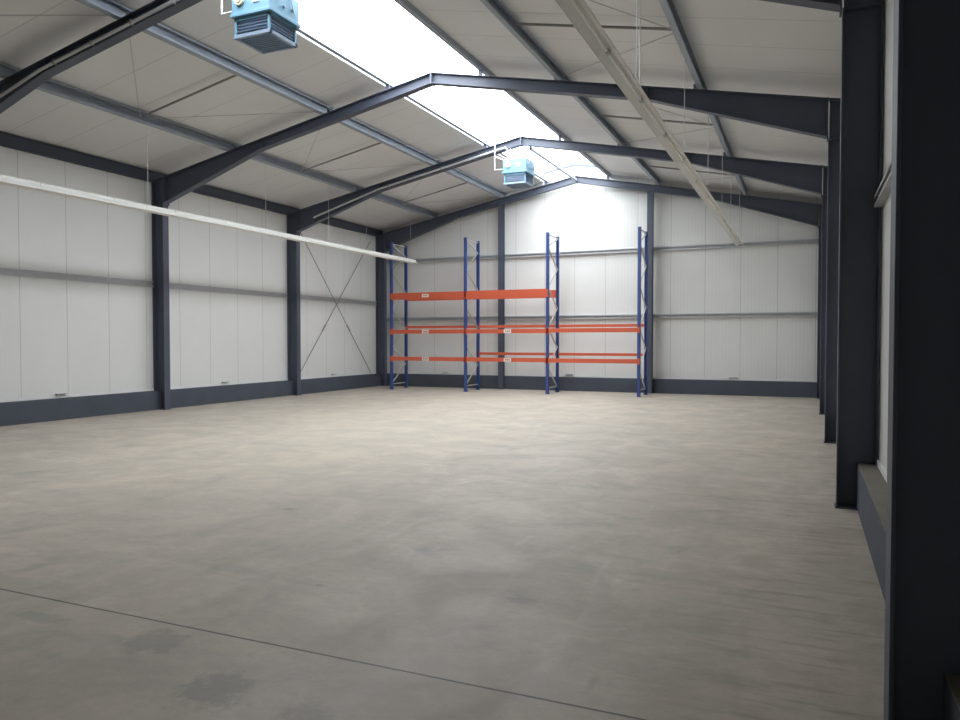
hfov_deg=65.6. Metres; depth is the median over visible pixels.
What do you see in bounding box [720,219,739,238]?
strip light
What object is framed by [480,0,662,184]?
roof purlin
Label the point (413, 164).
tension rod
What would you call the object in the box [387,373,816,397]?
baseboard
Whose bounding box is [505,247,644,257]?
wall rail
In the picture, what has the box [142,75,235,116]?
strut
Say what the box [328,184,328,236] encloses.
strip light
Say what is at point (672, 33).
tension rod
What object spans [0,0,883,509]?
frame
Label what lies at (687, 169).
strip light
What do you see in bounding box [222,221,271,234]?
strip light
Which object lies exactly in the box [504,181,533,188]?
grille
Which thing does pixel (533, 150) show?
strut
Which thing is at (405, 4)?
beam
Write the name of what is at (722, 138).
strip light
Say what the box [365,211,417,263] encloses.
strip light
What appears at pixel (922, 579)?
steel column
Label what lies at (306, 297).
wall rail
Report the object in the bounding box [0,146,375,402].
wall
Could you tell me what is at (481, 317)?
wall rail
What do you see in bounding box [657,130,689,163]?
strip light
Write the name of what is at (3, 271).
wall rail
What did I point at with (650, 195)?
post
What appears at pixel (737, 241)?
strip light
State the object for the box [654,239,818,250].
wall rail
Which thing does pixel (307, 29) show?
beam
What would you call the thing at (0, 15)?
tension rod
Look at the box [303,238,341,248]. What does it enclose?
strip light
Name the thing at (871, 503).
baseboard
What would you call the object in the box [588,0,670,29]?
tension rod
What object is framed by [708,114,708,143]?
strip light
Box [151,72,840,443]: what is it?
frame
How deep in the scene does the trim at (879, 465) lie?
6.52 m
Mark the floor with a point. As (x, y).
(377, 552)
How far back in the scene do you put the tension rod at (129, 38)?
12.49 m
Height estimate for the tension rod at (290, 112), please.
0.489 m
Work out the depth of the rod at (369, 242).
23.50 m
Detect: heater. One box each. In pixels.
[221,0,300,53]
[494,143,534,188]
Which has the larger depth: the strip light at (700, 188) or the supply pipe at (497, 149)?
the supply pipe at (497, 149)
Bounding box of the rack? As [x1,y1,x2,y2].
[389,227,647,396]
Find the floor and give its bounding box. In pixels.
[0,386,884,719]
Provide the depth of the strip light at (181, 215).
15.48 m
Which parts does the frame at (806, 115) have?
plate, ridge plate, plate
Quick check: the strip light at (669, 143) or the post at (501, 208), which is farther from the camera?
the post at (501, 208)
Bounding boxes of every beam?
[0,132,382,236]
[296,16,549,184]
[394,0,611,179]
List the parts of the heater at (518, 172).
outlet frame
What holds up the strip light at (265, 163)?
hanging from the ceiling
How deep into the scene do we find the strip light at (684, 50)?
10.50 m
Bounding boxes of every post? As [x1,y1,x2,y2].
[498,204,504,388]
[647,192,653,393]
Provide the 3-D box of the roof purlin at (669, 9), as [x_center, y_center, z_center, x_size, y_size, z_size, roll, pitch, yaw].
[1.614,-4.430,7.761,0.165,0.208,30.120,1,2,24]
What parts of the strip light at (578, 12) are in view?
strip light, strip light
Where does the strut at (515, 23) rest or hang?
attached to the roof purlin at (669, 9)
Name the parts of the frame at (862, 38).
plate, plate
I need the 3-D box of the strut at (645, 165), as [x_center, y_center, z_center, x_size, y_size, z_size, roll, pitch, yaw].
[5.500,-4.977,19.542,2.338,0.507,0.042,1,2,24]
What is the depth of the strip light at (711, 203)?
13.66 m
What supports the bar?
attached to the ceiling
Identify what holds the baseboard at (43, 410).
attached to the wall at (70, 337)
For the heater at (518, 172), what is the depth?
18.52 m
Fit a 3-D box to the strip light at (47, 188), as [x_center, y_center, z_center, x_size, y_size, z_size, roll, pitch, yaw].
[-7.261,-2.858,12.260,0.190,0.120,2.852,1,2,24]
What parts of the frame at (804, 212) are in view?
plate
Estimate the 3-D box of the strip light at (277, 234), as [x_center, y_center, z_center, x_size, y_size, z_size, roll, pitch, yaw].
[-4.679,-3.013,18.152,0.190,0.120,1.422,1,2,24]
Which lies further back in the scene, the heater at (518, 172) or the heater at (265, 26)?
the heater at (518, 172)
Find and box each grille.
[234,28,297,53]
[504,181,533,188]
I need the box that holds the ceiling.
[0,0,843,230]
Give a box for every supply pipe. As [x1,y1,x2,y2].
[0,0,178,97]
[313,147,508,217]
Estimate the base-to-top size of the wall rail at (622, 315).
0.120 m
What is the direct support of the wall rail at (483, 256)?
attached to the wall at (779, 278)
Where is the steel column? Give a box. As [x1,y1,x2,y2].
[883,0,959,719]
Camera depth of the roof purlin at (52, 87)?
15.06 m
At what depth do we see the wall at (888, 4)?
6.61 m
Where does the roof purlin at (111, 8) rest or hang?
on the frame at (862, 38)
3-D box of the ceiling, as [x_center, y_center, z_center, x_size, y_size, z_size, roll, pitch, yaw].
[-2.907,-4.917,9.746,14.720,1.572,30.350,1,2,24]
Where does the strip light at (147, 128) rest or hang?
hanging from the ceiling
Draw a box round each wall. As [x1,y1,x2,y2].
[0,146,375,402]
[383,161,821,381]
[878,0,893,471]
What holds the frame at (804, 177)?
on the floor
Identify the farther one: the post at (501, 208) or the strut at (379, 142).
the post at (501, 208)
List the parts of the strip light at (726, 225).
strip light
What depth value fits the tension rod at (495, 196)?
23.60 m
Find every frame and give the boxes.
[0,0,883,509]
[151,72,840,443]
[287,136,827,414]
[376,175,821,397]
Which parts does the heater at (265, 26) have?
outlet frame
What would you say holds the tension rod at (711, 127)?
attached to the roof purlin at (669, 9)
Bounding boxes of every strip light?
[0,174,116,204]
[110,198,177,216]
[147,128,147,173]
[171,210,227,226]
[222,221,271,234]
[265,163,265,206]
[266,230,308,241]
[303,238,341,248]
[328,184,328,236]
[336,201,369,254]
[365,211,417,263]
[555,0,672,137]
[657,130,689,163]
[676,156,702,183]
[684,50,684,145]
[691,176,712,198]
[702,196,721,211]
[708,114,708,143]
[712,209,728,222]
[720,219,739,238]
[722,138,722,167]
[732,237,743,245]
[739,189,739,230]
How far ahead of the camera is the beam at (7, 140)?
16.56 m
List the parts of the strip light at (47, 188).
strip light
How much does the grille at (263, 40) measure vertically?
0.045 m
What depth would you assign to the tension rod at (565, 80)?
14.27 m
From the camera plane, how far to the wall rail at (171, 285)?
19.35 m
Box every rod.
[0,15,106,15]
[129,38,140,117]
[144,112,307,118]
[301,234,370,372]
[301,242,369,370]
[304,164,419,172]
[403,196,496,204]
[561,33,672,76]
[565,80,712,125]
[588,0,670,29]
[623,127,713,143]
[660,177,732,183]
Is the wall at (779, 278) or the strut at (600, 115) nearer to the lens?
the strut at (600, 115)
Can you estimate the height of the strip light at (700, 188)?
0.120 m
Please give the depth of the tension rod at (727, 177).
20.23 m
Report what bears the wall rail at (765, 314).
attached to the wall at (779, 278)
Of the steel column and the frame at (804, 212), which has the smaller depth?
the steel column
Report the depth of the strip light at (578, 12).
6.72 m
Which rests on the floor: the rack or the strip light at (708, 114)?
the rack
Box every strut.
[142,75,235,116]
[303,142,380,170]
[401,182,466,203]
[514,22,671,30]
[529,147,576,180]
[598,114,712,125]
[645,165,733,175]
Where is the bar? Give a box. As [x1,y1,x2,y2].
[544,163,595,176]
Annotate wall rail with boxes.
[0,267,153,286]
[169,283,287,297]
[300,295,376,304]
[387,255,497,263]
[387,316,497,320]
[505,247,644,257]
[505,314,643,319]
[653,312,817,317]
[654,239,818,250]
[874,159,891,207]
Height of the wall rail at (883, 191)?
0.110 m
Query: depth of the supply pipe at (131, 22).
10.89 m
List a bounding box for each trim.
[877,459,886,482]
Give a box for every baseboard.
[0,374,380,425]
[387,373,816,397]
[856,463,959,719]
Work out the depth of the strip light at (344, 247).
20.95 m
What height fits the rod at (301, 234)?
4.517 m
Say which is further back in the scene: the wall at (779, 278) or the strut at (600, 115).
the wall at (779, 278)
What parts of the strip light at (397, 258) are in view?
strip light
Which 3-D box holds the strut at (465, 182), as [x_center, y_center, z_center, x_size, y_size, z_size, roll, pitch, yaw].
[-1.362,-5.065,22.548,2.393,0.518,0.042,1,2,24]
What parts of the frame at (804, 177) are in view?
plate, plate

